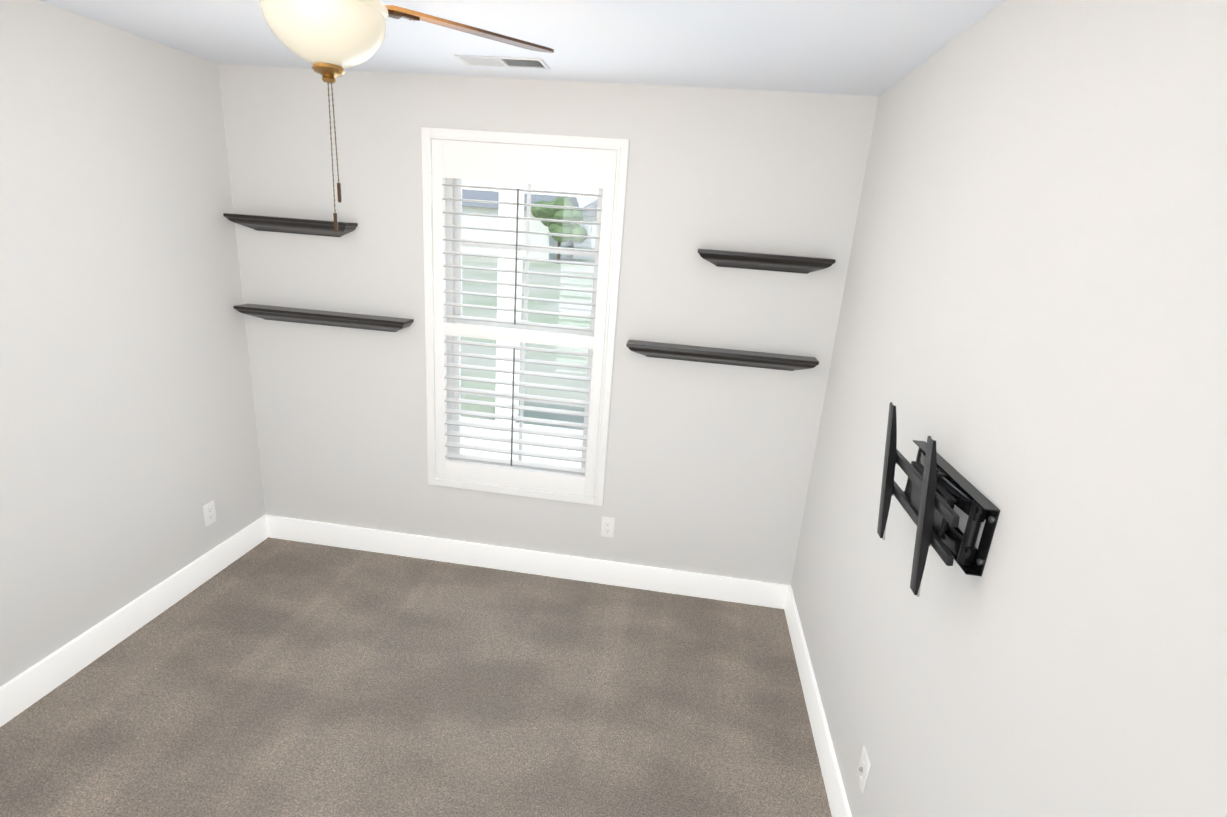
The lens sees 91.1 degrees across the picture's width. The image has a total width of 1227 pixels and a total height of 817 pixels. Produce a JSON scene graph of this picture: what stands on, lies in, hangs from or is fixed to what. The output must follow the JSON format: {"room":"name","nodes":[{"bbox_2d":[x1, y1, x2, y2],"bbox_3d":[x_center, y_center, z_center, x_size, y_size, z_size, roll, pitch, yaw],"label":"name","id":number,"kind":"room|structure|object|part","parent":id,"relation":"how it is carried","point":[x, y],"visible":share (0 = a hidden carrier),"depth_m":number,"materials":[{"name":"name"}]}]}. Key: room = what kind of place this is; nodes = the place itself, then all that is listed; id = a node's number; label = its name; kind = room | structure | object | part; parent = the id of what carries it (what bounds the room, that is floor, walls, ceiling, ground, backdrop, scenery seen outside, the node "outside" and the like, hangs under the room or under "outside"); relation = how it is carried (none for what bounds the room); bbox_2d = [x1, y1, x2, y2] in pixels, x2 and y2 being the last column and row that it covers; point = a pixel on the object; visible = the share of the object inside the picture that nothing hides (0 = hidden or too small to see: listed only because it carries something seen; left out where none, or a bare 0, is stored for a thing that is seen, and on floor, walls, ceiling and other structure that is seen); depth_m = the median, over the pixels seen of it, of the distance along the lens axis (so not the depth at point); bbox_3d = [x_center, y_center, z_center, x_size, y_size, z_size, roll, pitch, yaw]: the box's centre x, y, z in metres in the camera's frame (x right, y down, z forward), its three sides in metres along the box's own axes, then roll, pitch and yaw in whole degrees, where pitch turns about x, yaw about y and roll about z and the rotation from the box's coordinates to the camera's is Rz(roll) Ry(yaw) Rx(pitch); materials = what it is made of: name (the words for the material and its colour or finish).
{"room":"empty bedroom","nodes":[
{"label":"empty bedroom","id":0,"kind":"room"},
{"bbox_2d":[0,0,264,686],"bbox_3d":[-2.198,0.028,1.550,0.120,2.440,3.580,6,17,6],"label":"wall","id":1,"kind":"structure","parent":0,"point":[129,449],"depth_m":2.39,"materials":[{"name":"white paint"}]},
{"bbox_2d":[0,515,267,726],"bbox_3d":[-2.213,1.136,1.875,0.016,0.135,3.340,6,17,6],"label":"baseboard","id":2,"kind":"structure","parent":1,"relation":"attached to","point":[24,690],"depth_m":2.56,"materials":[{"name":"white wood"}]},
{"bbox_2d":[203,500,216,526],"bbox_3d":[-2.027,0.528,3.023,0.009,0.115,0.070,6,17,6],"label":"electrical outlet","id":3,"kind":"object","parent":1,"relation":"attached to","point":[209,511],"visible":1,"depth_m":3.02,"materials":[{"name":"white plastic"}]},
{"bbox_2d":[0,537,831,816],"bbox_3d":[-0.769,1.385,1.746,3.190,0.060,3.580,6,17,6],"label":"floor","id":4,"kind":"structure","parent":0,"point":[271,677],"depth_m":2.36,"materials":[{"name":"carpet"}]},
{"bbox_2d":[39,0,1004,95],"bbox_3d":[-0.591,-1.002,1.026,3.190,0.060,3.580,6,17,6],"label":"ceiling","id":5,"kind":"structure","parent":0,"point":[866,47],"depth_m":2.01,"materials":[{"name":"white paint"}]},
{"bbox_2d":[259,0,553,231],"bbox_3d":[-0.599,-0.688,1.203,0.978,0.644,0.976,6,17,6],"label":"ceiling fan","id":6,"kind":"object","parent":5,"relation":"hanging from","point":[330,40],"visible":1,"depth_m":1.16,"materials":[{"name":"beige glass"}]},
{"bbox_3d":[-0.574,-0.752,1.201,0.237,0.127,0.237,6,17,6],"label":"lamp shade","id":7,"kind":"part","parent":6,"relation":"part of","materials":[{"name":"white glass"}]},
{"bbox_3d":[-0.320,-0.860,1.369,0.392,0.030,0.127,-9,21,-37],"label":"blade","id":8,"kind":"part","parent":6,"relation":"part of","materials":[{"name":"brown wood"}]},
{"bbox_2d":[454,55,549,68],"bbox_3d":[-0.433,-1.358,2.361,0.346,0.008,0.141,6,17,6],"label":"ceiling vent","id":9,"kind":"object","parent":5,"relation":"in","point":[513,62],"visible":1,"depth_m":2.35,"materials":[{"name":"white metal"}]},
{"bbox_2d":[218,64,878,584],"bbox_3d":[-0.450,-0.289,3.032,2.950,2.440,0.120,6,17,6],"label":"wall","id":10,"kind":"structure","parent":0,"point":[708,468],"depth_m":2.89,"materials":[{"name":"white paint"}]},
{"bbox_2d":[223,213,357,236],"bbox_3d":[-1.550,-0.878,2.895,0.620,0.072,0.104,6,17,6],"label":"shelf","id":11,"kind":"object","parent":10,"relation":"attached to","point":[291,225],"visible":1,"depth_m":2.87,"materials":[{"name":"black wood"}]},
{"bbox_2d":[234,304,413,331],"bbox_3d":[-1.447,-0.444,3.008,0.892,0.072,0.104,6,17,6],"label":"shelf","id":12,"kind":"object","parent":10,"relation":"attached to","point":[337,319],"visible":0.96,"depth_m":2.98,"materials":[{"name":"black wood"}]},
{"bbox_2d":[421,127,629,505],"bbox_3d":[-0.457,-0.397,2.974,0.949,1.760,0.163,6,17,6],"label":"window shutter","id":13,"kind":"object","parent":10,"relation":"attached to","point":[452,159],"visible":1,"depth_m":2.93,"materials":[{"name":"white wood"}]},
{"bbox_2d":[266,515,787,608],"bbox_3d":[-0.542,0.831,3.300,2.918,0.135,0.016,6,17,6],"label":"baseboard","id":14,"kind":"structure","parent":10,"relation":"attached to","point":[736,590],"depth_m":3.28,"materials":[{"name":"white wood"}]},
{"bbox_2d":[600,517,614,537],"bbox_3d":[-0.031,0.627,3.173,0.070,0.115,0.009,6,17,6],"label":"electrical outlet","id":15,"kind":"object","parent":10,"relation":"attached to","point":[607,526],"visible":1,"depth_m":3.17,"materials":[{"name":"white plastic"}]},
{"bbox_2d":[626,340,818,370],"bbox_3d":[0.495,-0.235,2.797,0.870,0.072,0.104,6,17,6],"label":"shelf","id":16,"kind":"object","parent":10,"relation":"attached to","point":[723,356],"visible":0.96,"depth_m":2.77,"materials":[{"name":"black wood"}]},
{"bbox_2d":[698,248,835,273],"bbox_3d":[0.662,-0.645,2.654,0.585,0.072,0.104,6,17,6],"label":"shelf","id":17,"kind":"object","parent":10,"relation":"attached to","point":[763,261],"visible":1,"depth_m":2.62,"materials":[{"name":"black wood"}]},
{"bbox_2d":[791,0,1226,816],"bbox_3d":[0.837,0.354,1.222,0.120,2.440,3.580,6,17,6],"label":"wall","id":18,"kind":"structure","parent":0,"point":[1031,334],"depth_m":1.13,"materials":[{"name":"white paint"}]},
{"bbox_2d":[784,585,851,816],"bbox_3d":[0.688,1.448,1.561,0.016,0.135,3.340,6,17,6],"label":"baseboard","id":19,"kind":"structure","parent":18,"relation":"attached to","point":[835,790],"depth_m":2.33,"materials":[{"name":"white wood"}]},
{"bbox_2d":[856,746,870,793],"bbox_3d":[0.754,1.097,1.828,0.016,0.115,0.070,6,17,6],"label":"socket","id":20,"kind":"object","parent":18,"relation":"attached to","point":[864,765],"visible":1,"depth_m":1.82,"materials":[{"name":"white plastic"}]},
{"bbox_2d":[877,402,1000,596],"bbox_3d":[0.753,0.225,1.469,0.125,0.389,0.450,6,17,6],"label":"tv wall mount","id":21,"kind":"object","parent":18,"relation":"attached to","point":[938,487],"visible":1,"depth_m":1.36,"materials":[{"name":"black metal"}]},
{"label":"outside","id":22,"kind":"structure","parent":0,"visible":0},
{"bbox_2d":[461,255,593,429],"bbox_3d":[15.028,-34.237,126.041,300.000,0.050,256.160,6,17,6],"label":"lawn","id":23,"kind":"structure","parent":22,"point":[533,268],"depth_m":16.17,"materials":[{"name":"green plant"}]},
{"bbox_2d":[461,179,597,467],"bbox_3d":[-0.270,-0.305,4.448,6.000,3.120,2.628,6,17,6],"label":"porch","id":24,"kind":"object","parent":23,"relation":"on","point":[507,304],"depth_m":5.42,"materials":[{"name":"white wood"}]},
{"bbox_2d":[462,189,597,259],"bbox_3d":[-5.320,-12.542,39.077,57.800,5.800,48.900,6,17,6],"label":"houses","id":25,"kind":"structure","parent":23,"relation":"on","point":[550,239],"depth_m":40.97,"materials":[{"name":"white"}]},
{"bbox_2d":[531,197,587,263],"bbox_3d":[5.192,-14.218,43.107,49.784,8.178,37.224,6,17,6],"label":"trees","id":26,"kind":"object","parent":23,"relation":"on","point":[545,213],"depth_m":37.90,"materials":[{"name":"green plant"}]},
{"bbox_2d":[576,197,596,206],"bbox_3d":[20.435,-94.055,116.603,520.000,121.000,0.500,6,17,6],"label":"sky","id":27,"kind":"structure","parent":22,"point":[580,200],"depth_m":134.06,"materials":[{"name":"white"}]}
]}

